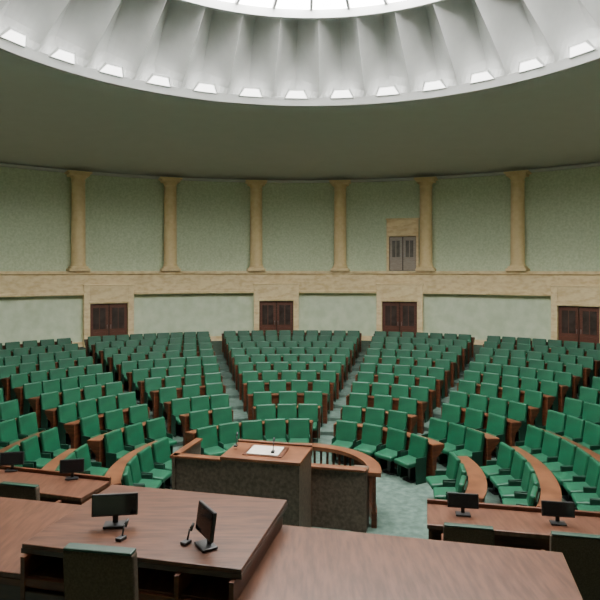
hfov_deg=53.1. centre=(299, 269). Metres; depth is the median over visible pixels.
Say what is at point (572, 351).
chair
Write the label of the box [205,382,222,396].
chair
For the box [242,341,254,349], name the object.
chair
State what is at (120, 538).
desk microphone
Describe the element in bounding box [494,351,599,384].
desk
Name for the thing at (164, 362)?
chair
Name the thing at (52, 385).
chair
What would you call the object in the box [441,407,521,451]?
desk
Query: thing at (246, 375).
chair
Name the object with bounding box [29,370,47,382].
chair
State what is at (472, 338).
desk
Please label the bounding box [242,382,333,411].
desk
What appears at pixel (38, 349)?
chair
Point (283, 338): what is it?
chair
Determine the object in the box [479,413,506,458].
chair
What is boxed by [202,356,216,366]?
chair
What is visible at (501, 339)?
desk
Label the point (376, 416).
chair
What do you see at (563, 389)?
desk
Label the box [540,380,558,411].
chair
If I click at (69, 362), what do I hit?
chair
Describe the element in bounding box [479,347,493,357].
chair
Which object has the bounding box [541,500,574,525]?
monitor
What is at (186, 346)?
chair
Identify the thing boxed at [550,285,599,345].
door
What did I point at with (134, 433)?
chair
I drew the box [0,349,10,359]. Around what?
chair
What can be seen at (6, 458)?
monitor
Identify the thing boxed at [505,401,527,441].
chair
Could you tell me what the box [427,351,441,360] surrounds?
chair
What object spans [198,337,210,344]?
chair
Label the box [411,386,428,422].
chair
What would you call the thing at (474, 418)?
chair
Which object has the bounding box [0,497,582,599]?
table
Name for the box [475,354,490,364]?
chair
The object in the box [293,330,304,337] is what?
chair
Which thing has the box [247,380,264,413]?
chair
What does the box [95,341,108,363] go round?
chair
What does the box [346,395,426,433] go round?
desk
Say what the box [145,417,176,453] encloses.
chair
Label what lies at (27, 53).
trim
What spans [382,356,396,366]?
chair
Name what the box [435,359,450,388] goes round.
chair
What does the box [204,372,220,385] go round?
chair
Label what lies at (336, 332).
chair
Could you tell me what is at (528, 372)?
chair
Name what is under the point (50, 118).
ceiling
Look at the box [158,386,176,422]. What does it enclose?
chair
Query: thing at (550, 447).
chair
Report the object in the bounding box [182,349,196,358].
chair
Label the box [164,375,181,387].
chair
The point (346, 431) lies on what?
chair
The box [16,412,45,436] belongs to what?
chair
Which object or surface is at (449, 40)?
dome
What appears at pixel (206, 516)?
monitor
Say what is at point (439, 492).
chair
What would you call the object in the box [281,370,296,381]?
chair
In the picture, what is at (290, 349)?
desk
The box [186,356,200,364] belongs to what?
chair
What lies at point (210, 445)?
chair
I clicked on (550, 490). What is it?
desk
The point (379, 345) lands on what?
chair
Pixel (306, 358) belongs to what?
chair
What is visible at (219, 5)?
trim
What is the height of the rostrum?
1.756 m
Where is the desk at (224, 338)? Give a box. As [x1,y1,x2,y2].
[224,338,358,357]
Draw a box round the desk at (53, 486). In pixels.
[0,466,110,504]
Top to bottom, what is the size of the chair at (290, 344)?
1.008 m
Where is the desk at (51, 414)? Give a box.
[45,396,117,439]
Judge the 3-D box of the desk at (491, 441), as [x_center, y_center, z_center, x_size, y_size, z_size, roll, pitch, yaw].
[4.059,4.357,14.850,0.446,0.875,2.028,0,0,-31]
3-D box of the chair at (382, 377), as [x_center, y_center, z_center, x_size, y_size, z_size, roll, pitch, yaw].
[2.821,3.976,20.018,0.591,1.008,0.639,0,0,22]
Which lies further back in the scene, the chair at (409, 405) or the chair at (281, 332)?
the chair at (281, 332)
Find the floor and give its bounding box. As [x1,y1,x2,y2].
[165,452,433,538]
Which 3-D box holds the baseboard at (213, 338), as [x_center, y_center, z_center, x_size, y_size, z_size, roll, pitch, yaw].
[-0.100,3.735,17.468,41.799,0.270,31.664,0,0,0]
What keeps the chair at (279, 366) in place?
on the tiers
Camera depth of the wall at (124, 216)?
31.41 m
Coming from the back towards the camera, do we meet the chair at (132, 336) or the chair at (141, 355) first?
the chair at (132, 336)
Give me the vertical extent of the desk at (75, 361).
0.875 m
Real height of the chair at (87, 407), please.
1.008 m
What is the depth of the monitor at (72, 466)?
9.74 m
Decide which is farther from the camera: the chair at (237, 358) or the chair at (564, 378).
the chair at (237, 358)
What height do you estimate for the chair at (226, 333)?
1.008 m
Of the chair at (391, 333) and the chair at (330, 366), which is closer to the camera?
the chair at (330, 366)
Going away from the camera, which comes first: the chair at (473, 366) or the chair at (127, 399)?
the chair at (127, 399)
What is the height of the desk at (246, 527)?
1.050 m
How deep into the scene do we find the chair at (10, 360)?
21.21 m
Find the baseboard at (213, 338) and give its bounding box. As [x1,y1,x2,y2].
[72,336,486,346]
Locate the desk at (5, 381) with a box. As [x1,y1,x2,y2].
[1,367,102,401]
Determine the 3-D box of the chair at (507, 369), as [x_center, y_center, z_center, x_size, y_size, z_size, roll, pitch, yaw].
[7.051,3.766,20.331,0.591,1.008,0.639,0,0,42]
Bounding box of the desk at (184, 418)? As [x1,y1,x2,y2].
[179,410,232,445]
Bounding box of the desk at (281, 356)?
[232,356,347,380]
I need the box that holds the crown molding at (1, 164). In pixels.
[0,162,599,182]
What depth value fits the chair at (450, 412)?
16.36 m
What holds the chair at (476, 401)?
on the tiers
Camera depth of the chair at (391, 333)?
27.67 m
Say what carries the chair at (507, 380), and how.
on the tiers
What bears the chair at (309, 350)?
on the tiers
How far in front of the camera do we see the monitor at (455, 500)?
8.31 m
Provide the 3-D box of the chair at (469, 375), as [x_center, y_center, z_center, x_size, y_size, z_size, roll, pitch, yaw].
[5.624,3.871,19.880,0.591,1.008,0.639,0,0,39]
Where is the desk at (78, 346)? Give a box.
[11,346,78,355]
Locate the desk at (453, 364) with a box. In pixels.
[363,358,455,386]
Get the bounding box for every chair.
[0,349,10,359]
[0,364,15,396]
[0,388,3,402]
[0,399,20,419]
[0,418,26,445]
[0,442,7,449]
[0,481,60,502]
[4,355,20,366]
[5,341,19,350]
[5,444,33,467]
[10,372,27,399]
[13,347,27,357]
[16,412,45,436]
[19,362,35,374]
[19,435,51,468]
[21,354,37,363]
[23,340,37,349]
[23,381,41,414]
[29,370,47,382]
[30,346,44,355]
[38,352,53,363]
[39,360,55,371]
[39,427,68,458]
[40,339,53,347]
[40,391,59,429]
[42,379,59,393]
[47,345,61,352]
[49,368,65,380]
[54,351,69,361]
[56,402,80,444]
[57,338,70,346]
[58,358,73,369]
[60,376,77,391]
[62,387,80,404]
[63,343,77,352]
[63,452,88,473]
[63,543,138,599]
[67,366,84,377]
[71,349,85,359]
[73,444,108,475]
[77,356,92,367]
[77,398,99,417]
[78,374,95,388]
[79,414,107,459]
[83,384,101,399]
[86,364,102,375]
[88,336,100,355]
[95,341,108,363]
[96,372,112,385]
[97,395,116,413]
[102,335,114,343]
[103,347,117,372]
[103,408,128,431]
[103,429,132,467]
[105,381,122,395]
[110,340,123,348]
[112,353,127,381]
[116,334,128,342]
[117,391,135,408]
[120,346,133,355]
[121,360,136,391]
[121,466,144,486]
[123,422,151,449]
[125,340,138,347]
[126,455,161,487]
[128,403,150,424]
[130,334,142,341]
[130,352,144,362]
[132,368,148,400]
[136,345,149,353]
[136,446,171,488]
[137,359,152,369]
[140,339,153,346]
[143,333,155,340]
[144,377,161,410]
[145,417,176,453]
[148,351,162,360]
[150,367,165,378]
[151,438,171,488]
[152,344,165,352]
[154,358,168,368]
[155,338,167,346]
[157,333,169,339]
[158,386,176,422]
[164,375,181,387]
[165,350,179,359]
[168,344,181,351]
[168,365,183,376]
[169,338,181,345]
[170,332,182,339]
[170,357,184,367]
[171,397,189,436]
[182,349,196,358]
[182,384,199,397]
[183,337,196,342]
[183,343,196,349]
[184,332,195,336]
[184,373,201,385]
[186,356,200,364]
[186,364,201,375]
[189,409,210,430]
[190,395,210,410]
[196,425,225,455]
[197,331,208,338]
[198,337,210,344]
[199,342,211,349]
[199,349,213,358]
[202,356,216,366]
[203,363,218,374]
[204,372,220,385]
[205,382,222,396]
[210,393,228,409]
[212,407,231,425]
[218,422,240,450]
[223,331,235,352]
[225,336,237,358]
[228,341,240,366]
[231,348,244,373]
[234,355,248,382]
[238,330,249,337]
[238,362,252,391]
[239,336,250,343]
[241,419,264,440]
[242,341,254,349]
[242,371,258,401]
[246,347,259,356]
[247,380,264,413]
[250,354,264,363]
[251,330,262,337]
[252,335,264,343]
[253,391,271,406]
[256,341,269,349]
[256,362,270,372]
[256,404,275,420]
[261,347,274,356]
[262,370,277,382]
[264,418,287,441]
[265,330,276,335]
[265,335,277,342]
[267,354,280,363]
[269,380,285,392]
[270,341,283,349]
[273,362,288,372]
[276,347,289,355]
[277,403,296,419]
[279,330,290,334]
[279,335,290,342]
[279,391,296,403]
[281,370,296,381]
[283,354,296,363]
[285,341,297,348]
[287,418,309,442]
[291,347,304,355]
[291,362,305,371]
[291,380,307,392]
[292,335,303,342]
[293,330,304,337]
[298,403,318,442]
[299,341,311,348]
[299,354,313,363]
[300,370,316,381]
[304,391,322,426]
[305,335,316,342]
[306,330,317,337]
[306,347,319,355]
[308,362,323,372]
[312,380,329,413]
[313,341,325,349]
[315,354,329,363]
[318,335,330,342]
[320,330,331,335]
[320,370,335,401]
[321,347,334,356]
[326,362,341,391]
[327,341,339,349]
[331,335,343,343]
[331,354,345,381]
[331,420,356,464]
[334,330,345,337]
[336,347,349,373]
[341,341,353,365]
[342,405,361,423]
[345,336,356,358]
[348,331,359,352]
[349,392,367,408]
[352,381,369,395]
[353,423,382,462]
[357,372,373,383]
[360,363,375,374]
[362,407,384,426]
[364,355,378,365]
[366,348,380,357]
[370,342,382,350]
[371,382,388,395]
[372,336,384,344]
[374,331,386,336]
[374,394,392,410]
[374,427,406,475]
[377,364,392,374]
[378,372,394,385]
[381,349,395,357]
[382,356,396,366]
[384,410,407,431]
[385,337,397,342]
[385,342,398,351]
[388,331,400,338]
[391,384,408,397]
[394,364,409,375]
[394,433,428,484]
[396,349,410,358]
[398,374,414,386]
[398,397,416,433]
[399,337,411,344]
[399,357,413,367]
[401,343,413,351]
[402,332,413,337]
[411,365,426,377]
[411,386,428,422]
[412,337,424,345]
[412,350,425,359]
[416,332,427,339]
[416,344,429,352]
[417,358,432,368]
[419,375,435,409]
[421,417,448,463]
[426,338,438,346]
[426,452,460,488]
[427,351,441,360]
[428,367,444,398]
[430,333,442,340]
[432,344,445,353]
[433,463,467,499]
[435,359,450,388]
[439,403,461,423]
[440,339,452,347]
[441,422,466,467]
[441,475,467,499]
[441,522,493,545]
[442,352,456,379]
[444,333,456,341]
[448,345,461,371]
[449,390,467,407]
[453,428,484,466]
[454,339,467,364]
[458,334,470,357]
[458,380,475,394]
[460,407,484,430]
[464,370,480,383]
[469,361,484,373]
[469,393,487,411]
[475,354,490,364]
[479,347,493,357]
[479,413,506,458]
[480,382,497,397]
[480,442,514,494]
[483,372,499,386]
[484,341,497,350]
[485,397,507,415]
[486,363,501,375]
[487,335,500,343]
[490,451,526,502]
[492,355,507,366]
[495,348,509,358]
[498,462,535,498]
[500,342,514,351]
[501,374,518,387]
[502,336,515,343]
[502,365,518,375]
[502,386,520,401]
[502,473,540,505]
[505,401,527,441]
[510,350,525,358]
[510,357,525,368]
[516,424,544,454]
[517,337,530,343]
[517,343,530,352]
[519,367,536,378]
[519,486,539,506]
[521,377,538,390]
[524,389,542,426]
[527,351,542,360]
[528,359,544,368]
[532,338,545,346]
[532,431,561,462]
[534,345,548,354]
[537,369,553,381]
[538,410,566,433]
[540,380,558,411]
[542,531,599,599]
[543,352,558,362]
[543,439,577,488]
[547,361,563,372]
[548,339,561,347]
[551,346,565,355]
[552,447,591,501]
[554,371,572,397]
[556,415,585,440]
[560,354,576,364]
[560,397,583,416]
[562,457,599,509]
[563,341,577,349]
[566,363,582,395]
[568,348,583,357]
[571,475,599,506]
[573,421,599,448]
[577,356,593,386]
[577,401,599,422]
[577,499,599,511]
[579,386,598,403]
[580,342,594,351]
[586,349,599,376]
[590,445,599,454]
[592,376,599,391]
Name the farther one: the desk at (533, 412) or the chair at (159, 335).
the chair at (159, 335)
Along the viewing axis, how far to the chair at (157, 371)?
20.72 m
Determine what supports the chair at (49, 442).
on the tiers
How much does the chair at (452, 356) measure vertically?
1.008 m
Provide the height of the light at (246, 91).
0.290 m
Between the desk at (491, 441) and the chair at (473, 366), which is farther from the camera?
the chair at (473, 366)
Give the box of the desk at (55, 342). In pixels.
[2,341,71,349]
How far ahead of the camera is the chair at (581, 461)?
12.22 m
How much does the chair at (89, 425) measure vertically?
1.008 m
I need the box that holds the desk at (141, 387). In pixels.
[137,375,222,407]
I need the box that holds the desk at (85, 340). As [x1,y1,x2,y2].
[84,334,209,356]
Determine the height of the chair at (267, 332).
1.008 m
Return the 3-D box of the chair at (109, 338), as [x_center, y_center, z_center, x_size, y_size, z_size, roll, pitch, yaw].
[-8.195,3.346,25.874,0.591,1.008,0.639,0,0,-31]
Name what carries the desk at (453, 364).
on the tiers
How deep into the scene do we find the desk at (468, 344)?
25.40 m
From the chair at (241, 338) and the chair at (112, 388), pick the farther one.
the chair at (241, 338)
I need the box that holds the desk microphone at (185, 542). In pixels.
[180,522,194,545]
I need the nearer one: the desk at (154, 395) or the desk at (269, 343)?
the desk at (154, 395)
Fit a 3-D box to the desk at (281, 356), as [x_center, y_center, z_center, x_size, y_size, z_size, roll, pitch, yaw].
[-0.385,3.833,23.458,4.581,0.875,0.577,0,0,-1]
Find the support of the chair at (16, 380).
on the tiers
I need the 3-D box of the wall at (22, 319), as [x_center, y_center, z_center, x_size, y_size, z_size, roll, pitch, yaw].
[-0.100,3.050,12.400,42.400,3.700,42.400,0,0,0]
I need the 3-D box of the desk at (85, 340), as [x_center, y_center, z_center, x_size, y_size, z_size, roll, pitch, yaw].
[-6.792,3.413,27.043,5.541,0.875,0.581,0,0,-25]
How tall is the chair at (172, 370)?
1.008 m
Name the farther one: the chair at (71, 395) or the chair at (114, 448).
the chair at (71, 395)
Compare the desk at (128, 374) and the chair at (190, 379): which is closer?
the chair at (190, 379)
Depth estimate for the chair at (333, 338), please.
26.93 m
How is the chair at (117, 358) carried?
on the tiers
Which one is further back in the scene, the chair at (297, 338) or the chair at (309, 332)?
the chair at (309, 332)
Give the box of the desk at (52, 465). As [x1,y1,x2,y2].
[42,449,75,470]
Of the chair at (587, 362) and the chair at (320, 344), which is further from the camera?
the chair at (320, 344)
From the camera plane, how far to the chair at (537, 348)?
23.48 m
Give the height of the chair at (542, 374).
1.008 m
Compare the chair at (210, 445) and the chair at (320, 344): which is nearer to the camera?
the chair at (210, 445)
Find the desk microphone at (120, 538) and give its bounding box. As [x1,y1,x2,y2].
[115,518,128,541]
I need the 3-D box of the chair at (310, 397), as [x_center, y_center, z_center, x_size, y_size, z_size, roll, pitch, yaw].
[0.379,4.186,18.018,0.591,1.008,0.639,0,0,6]
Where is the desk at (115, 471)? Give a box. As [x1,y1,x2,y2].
[105,441,156,485]
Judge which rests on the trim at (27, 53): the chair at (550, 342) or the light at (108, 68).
the light at (108, 68)
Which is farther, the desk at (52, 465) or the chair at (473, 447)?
the chair at (473, 447)
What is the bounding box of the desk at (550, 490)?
[510,446,561,506]
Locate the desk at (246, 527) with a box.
[20,484,287,599]
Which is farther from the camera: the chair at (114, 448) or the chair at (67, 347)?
the chair at (67, 347)
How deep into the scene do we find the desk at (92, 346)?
24.73 m
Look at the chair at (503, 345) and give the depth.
24.32 m
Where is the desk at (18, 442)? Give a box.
[0,431,42,452]
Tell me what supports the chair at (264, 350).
on the tiers
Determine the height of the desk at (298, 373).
0.875 m
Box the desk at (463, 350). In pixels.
[369,344,465,370]
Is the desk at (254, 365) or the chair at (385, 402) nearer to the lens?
the chair at (385, 402)
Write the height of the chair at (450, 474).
1.008 m
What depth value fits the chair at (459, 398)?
17.61 m
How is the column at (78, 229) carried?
on the trim at (12, 283)
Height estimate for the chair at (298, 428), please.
1.008 m
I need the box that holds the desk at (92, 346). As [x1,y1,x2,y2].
[91,339,210,363]
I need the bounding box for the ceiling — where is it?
[0,51,599,179]
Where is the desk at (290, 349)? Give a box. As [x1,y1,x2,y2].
[229,349,351,372]
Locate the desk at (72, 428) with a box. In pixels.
[64,407,149,452]
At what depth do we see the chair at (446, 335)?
26.76 m
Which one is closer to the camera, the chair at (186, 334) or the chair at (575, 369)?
the chair at (575, 369)
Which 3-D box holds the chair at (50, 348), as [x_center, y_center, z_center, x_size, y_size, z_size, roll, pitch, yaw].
[-9.492,3.451,23.393,0.591,1.008,0.639,0,0,-42]
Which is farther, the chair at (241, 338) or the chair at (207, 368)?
the chair at (241, 338)
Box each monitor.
[0,451,23,471]
[59,458,83,479]
[91,492,137,528]
[194,500,217,551]
[447,492,478,516]
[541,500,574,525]
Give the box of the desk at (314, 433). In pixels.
[252,405,320,438]
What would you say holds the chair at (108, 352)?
on the tiers
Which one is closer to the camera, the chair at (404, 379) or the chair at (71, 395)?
the chair at (71, 395)
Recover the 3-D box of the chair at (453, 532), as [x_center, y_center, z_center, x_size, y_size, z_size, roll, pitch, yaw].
[2.109,3.647,7.569,0.630,1.065,0.605,0,0,12]
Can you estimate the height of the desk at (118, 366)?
0.875 m
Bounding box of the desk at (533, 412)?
[467,395,539,437]
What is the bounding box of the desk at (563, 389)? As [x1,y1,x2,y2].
[480,374,567,411]
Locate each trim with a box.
[0,38,599,106]
[0,271,599,297]
[177,0,446,19]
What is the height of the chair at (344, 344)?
1.008 m
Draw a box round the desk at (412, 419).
[340,408,417,432]
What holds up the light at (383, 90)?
on the trim at (27, 53)
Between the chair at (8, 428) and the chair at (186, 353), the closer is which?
the chair at (8, 428)
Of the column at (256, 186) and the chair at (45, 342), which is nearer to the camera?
the chair at (45, 342)
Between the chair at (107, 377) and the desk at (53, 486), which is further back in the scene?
the chair at (107, 377)
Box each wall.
[0,166,599,270]
[0,293,550,344]
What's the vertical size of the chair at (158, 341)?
1.008 m
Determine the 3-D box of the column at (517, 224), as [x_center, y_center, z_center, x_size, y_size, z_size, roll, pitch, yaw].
[10.775,-2.395,29.707,1.150,4.910,0.880,0,0,32]
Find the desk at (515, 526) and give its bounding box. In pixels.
[427,498,599,550]
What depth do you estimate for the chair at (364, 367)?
21.64 m
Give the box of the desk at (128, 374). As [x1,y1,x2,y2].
[126,367,219,397]
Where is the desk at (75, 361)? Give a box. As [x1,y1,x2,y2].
[3,359,93,395]
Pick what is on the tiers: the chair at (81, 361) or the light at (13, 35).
the chair at (81, 361)
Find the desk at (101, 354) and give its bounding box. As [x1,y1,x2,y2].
[99,345,212,371]
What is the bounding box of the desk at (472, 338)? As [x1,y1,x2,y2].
[374,333,474,356]
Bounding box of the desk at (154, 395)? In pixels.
[150,385,225,418]
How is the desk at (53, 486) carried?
on the floor
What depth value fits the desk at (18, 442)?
13.26 m
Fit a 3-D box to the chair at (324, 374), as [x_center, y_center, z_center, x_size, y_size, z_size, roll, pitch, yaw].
[0.932,3.976,20.493,0.591,1.008,0.639,0,0,8]
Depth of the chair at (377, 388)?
18.96 m
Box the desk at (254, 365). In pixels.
[235,364,343,389]
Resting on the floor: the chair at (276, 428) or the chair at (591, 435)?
the chair at (276, 428)
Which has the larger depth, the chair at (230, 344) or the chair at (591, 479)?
the chair at (230, 344)
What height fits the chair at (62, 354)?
1.008 m
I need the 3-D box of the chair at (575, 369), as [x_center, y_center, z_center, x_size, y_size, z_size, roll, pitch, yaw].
[9.068,3.661,20.047,0.639,1.008,0.591,0,0,-41]
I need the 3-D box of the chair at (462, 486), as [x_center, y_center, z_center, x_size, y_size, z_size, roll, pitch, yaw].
[2.796,4.396,11.242,0.639,1.008,0.591,0,0,20]
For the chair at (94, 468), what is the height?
1.008 m
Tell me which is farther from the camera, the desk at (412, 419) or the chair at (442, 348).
the chair at (442, 348)
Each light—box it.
[0,26,27,47]
[48,46,75,64]
[97,61,122,77]
[145,73,170,87]
[192,81,216,93]
[238,86,262,97]
[284,88,307,98]
[330,88,353,98]
[375,84,399,96]
[422,78,446,91]
[470,69,495,83]
[519,56,545,72]
[568,39,596,58]
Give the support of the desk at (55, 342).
on the tiers
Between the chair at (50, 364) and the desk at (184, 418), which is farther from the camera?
the chair at (50, 364)
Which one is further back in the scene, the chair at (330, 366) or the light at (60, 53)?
the chair at (330, 366)
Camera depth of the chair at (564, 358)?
21.56 m
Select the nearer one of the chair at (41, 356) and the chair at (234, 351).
the chair at (41, 356)
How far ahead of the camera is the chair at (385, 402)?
17.61 m
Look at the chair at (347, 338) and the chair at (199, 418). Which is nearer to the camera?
the chair at (199, 418)
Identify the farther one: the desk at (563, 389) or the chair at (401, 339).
the chair at (401, 339)
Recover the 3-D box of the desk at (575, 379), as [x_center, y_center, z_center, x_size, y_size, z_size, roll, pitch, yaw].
[7.557,3.833,20.435,3.753,0.875,0.502,0,0,44]
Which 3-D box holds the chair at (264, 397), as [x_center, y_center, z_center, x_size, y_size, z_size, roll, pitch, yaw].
[-1.105,4.186,17.948,0.591,1.008,0.639,0,0,-9]
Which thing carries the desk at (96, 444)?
on the tiers
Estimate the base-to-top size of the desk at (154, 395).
0.875 m
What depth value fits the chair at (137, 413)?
16.30 m
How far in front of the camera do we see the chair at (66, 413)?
15.86 m
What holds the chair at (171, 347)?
on the tiers
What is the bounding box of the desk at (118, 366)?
[116,359,201,388]
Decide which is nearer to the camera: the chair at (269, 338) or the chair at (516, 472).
the chair at (516, 472)
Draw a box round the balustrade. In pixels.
[303,443,380,527]
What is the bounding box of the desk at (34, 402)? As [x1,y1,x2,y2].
[28,384,122,427]
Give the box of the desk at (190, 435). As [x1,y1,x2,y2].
[185,420,312,455]
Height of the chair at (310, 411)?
1.008 m
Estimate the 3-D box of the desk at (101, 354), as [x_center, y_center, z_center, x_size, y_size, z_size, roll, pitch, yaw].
[-5.852,3.623,24.723,4.647,0.875,0.541,0,0,-25]
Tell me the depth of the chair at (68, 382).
18.80 m
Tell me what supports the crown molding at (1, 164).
attached to the wall at (124, 216)
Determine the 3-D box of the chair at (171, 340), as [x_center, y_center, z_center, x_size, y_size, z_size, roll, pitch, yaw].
[-5.324,3.451,25.882,0.591,1.008,0.639,0,0,-20]
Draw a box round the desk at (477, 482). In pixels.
[457,456,486,502]
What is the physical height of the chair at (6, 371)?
1.008 m
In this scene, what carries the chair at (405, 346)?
on the tiers
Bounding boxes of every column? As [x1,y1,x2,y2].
[64,170,91,270]
[158,176,181,270]
[245,180,266,270]
[329,180,350,270]
[414,176,437,270]
[504,170,531,270]
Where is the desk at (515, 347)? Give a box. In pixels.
[483,344,598,376]
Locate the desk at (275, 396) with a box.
[247,393,327,423]
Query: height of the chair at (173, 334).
1.008 m
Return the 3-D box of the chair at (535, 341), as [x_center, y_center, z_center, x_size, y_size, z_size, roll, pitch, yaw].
[9.758,3.346,24.643,0.591,1.008,0.639,0,0,38]
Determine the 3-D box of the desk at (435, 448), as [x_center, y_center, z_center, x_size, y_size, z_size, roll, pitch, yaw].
[2.182,4.463,14.995,3.175,0.875,0.668,0,0,41]
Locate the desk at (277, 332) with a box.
[222,332,361,351]
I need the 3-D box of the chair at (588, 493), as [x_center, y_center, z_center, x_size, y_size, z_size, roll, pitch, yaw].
[5.367,4.186,11.020,0.639,1.008,0.591,0,0,15]
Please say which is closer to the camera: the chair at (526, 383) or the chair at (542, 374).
the chair at (526, 383)
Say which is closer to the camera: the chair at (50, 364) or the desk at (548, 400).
the desk at (548, 400)
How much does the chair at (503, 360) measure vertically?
1.008 m
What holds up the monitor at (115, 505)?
on the desk at (246, 527)
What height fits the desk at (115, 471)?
0.875 m
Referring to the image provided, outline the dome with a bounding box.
[0,0,599,98]
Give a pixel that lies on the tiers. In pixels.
(327, 430)
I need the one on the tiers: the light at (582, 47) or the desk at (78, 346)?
the desk at (78, 346)
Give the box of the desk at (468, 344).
[371,339,470,363]
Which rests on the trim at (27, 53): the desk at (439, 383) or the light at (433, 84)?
the light at (433, 84)
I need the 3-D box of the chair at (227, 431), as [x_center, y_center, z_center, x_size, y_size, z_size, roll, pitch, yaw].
[-1.698,4.396,15.078,0.591,1.008,0.639,0,0,-31]
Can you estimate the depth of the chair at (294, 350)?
24.52 m
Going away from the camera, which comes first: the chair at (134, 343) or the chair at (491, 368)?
the chair at (491, 368)
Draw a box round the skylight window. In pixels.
[222,0,400,10]
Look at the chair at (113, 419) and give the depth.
15.70 m
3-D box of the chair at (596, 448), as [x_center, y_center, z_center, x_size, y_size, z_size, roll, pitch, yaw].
[6.734,4.081,13.342,0.639,1.008,0.591,0,0,-9]
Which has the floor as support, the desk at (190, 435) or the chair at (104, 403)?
the desk at (190, 435)
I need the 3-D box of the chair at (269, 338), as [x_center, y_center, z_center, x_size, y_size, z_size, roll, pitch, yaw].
[-1.259,3.451,26.812,0.591,1.008,0.639,0,0,-5]
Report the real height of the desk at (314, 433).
0.875 m
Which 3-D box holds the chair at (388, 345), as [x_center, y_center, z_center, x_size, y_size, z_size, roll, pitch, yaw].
[3.801,3.556,25.009,0.591,1.008,0.639,0,0,16]
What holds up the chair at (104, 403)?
on the tiers
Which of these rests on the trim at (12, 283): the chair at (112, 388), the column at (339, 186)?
the column at (339, 186)
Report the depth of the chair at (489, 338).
25.84 m
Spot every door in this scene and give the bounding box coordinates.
[83,284,134,347]
[253,283,299,332]
[376,283,423,334]
[386,218,419,270]
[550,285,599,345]
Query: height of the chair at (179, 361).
1.008 m
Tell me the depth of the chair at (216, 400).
17.74 m
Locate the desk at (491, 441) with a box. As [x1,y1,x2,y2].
[438,427,499,465]
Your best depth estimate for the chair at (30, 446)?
13.09 m
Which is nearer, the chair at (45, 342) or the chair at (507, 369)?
the chair at (507, 369)
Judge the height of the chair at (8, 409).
1.008 m
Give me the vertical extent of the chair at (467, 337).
1.008 m
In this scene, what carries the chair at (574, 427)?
on the tiers
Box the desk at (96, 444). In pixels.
[87,421,165,467]
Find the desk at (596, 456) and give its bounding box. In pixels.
[540,428,599,461]
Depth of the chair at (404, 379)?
19.89 m
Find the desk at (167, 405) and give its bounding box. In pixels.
[163,397,209,433]
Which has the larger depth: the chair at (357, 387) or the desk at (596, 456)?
the chair at (357, 387)
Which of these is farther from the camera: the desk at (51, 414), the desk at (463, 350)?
the desk at (463, 350)
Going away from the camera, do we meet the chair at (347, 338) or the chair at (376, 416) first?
the chair at (376, 416)
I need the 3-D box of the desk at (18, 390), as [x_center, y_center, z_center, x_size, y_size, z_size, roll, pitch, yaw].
[-7.419,3.938,19.001,0.467,0.875,3.121,0,0,42]
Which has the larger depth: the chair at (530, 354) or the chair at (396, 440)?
the chair at (530, 354)
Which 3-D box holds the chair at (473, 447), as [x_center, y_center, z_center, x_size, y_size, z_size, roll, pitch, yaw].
[3.935,4.291,14.101,0.639,1.008,0.591,0,0,-24]
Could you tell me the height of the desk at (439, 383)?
0.875 m
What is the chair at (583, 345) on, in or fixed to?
on the tiers
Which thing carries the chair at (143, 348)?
on the tiers
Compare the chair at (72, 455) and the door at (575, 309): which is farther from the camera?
the door at (575, 309)
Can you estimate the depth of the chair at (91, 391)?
18.04 m
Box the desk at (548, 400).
[457,383,554,425]
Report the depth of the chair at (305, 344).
25.77 m
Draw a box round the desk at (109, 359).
[107,351,214,380]
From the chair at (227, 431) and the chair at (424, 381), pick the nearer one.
the chair at (227, 431)
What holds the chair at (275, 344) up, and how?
on the tiers
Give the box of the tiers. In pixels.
[4,340,591,507]
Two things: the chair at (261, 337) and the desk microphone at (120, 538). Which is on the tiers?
the chair at (261, 337)
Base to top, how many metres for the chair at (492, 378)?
1.008 m
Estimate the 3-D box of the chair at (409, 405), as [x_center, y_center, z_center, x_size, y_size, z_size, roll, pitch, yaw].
[2.986,4.186,17.119,0.591,1.008,0.639,0,0,34]
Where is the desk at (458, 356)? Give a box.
[366,351,460,378]
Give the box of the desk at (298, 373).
[238,372,339,399]
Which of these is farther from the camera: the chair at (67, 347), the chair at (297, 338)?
the chair at (297, 338)
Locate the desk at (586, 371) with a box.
[474,357,590,392]
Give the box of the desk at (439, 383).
[355,374,442,407]
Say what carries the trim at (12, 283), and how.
attached to the wall at (124, 216)
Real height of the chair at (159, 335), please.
1.008 m
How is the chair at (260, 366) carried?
on the tiers
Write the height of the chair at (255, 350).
1.008 m
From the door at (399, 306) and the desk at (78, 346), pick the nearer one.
the desk at (78, 346)
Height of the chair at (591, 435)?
1.008 m
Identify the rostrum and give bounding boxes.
[170,438,368,532]
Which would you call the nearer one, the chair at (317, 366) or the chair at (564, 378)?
the chair at (564, 378)
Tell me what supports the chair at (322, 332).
on the tiers
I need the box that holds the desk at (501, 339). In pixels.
[501,339,595,349]
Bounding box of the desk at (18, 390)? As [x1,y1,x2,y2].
[14,376,95,414]
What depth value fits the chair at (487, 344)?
24.69 m
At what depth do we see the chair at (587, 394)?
17.11 m
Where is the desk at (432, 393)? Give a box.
[351,384,435,418]
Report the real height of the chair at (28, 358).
1.008 m
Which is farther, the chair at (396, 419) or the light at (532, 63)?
the light at (532, 63)
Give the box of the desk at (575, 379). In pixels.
[485,365,579,401]
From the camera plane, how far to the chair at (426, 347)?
24.73 m
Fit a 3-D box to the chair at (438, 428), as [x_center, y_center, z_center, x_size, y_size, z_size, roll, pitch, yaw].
[3.347,4.291,15.101,0.639,1.008,0.591,0,0,-38]
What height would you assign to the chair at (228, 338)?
1.008 m
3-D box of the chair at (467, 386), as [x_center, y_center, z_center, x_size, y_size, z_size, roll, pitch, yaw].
[5.118,3.976,18.672,0.591,1.008,0.639,0,0,39]
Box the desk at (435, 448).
[333,422,444,476]
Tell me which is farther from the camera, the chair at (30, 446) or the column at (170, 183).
the column at (170, 183)
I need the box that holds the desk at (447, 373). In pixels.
[359,366,449,396]
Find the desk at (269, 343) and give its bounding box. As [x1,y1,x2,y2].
[226,343,355,364]

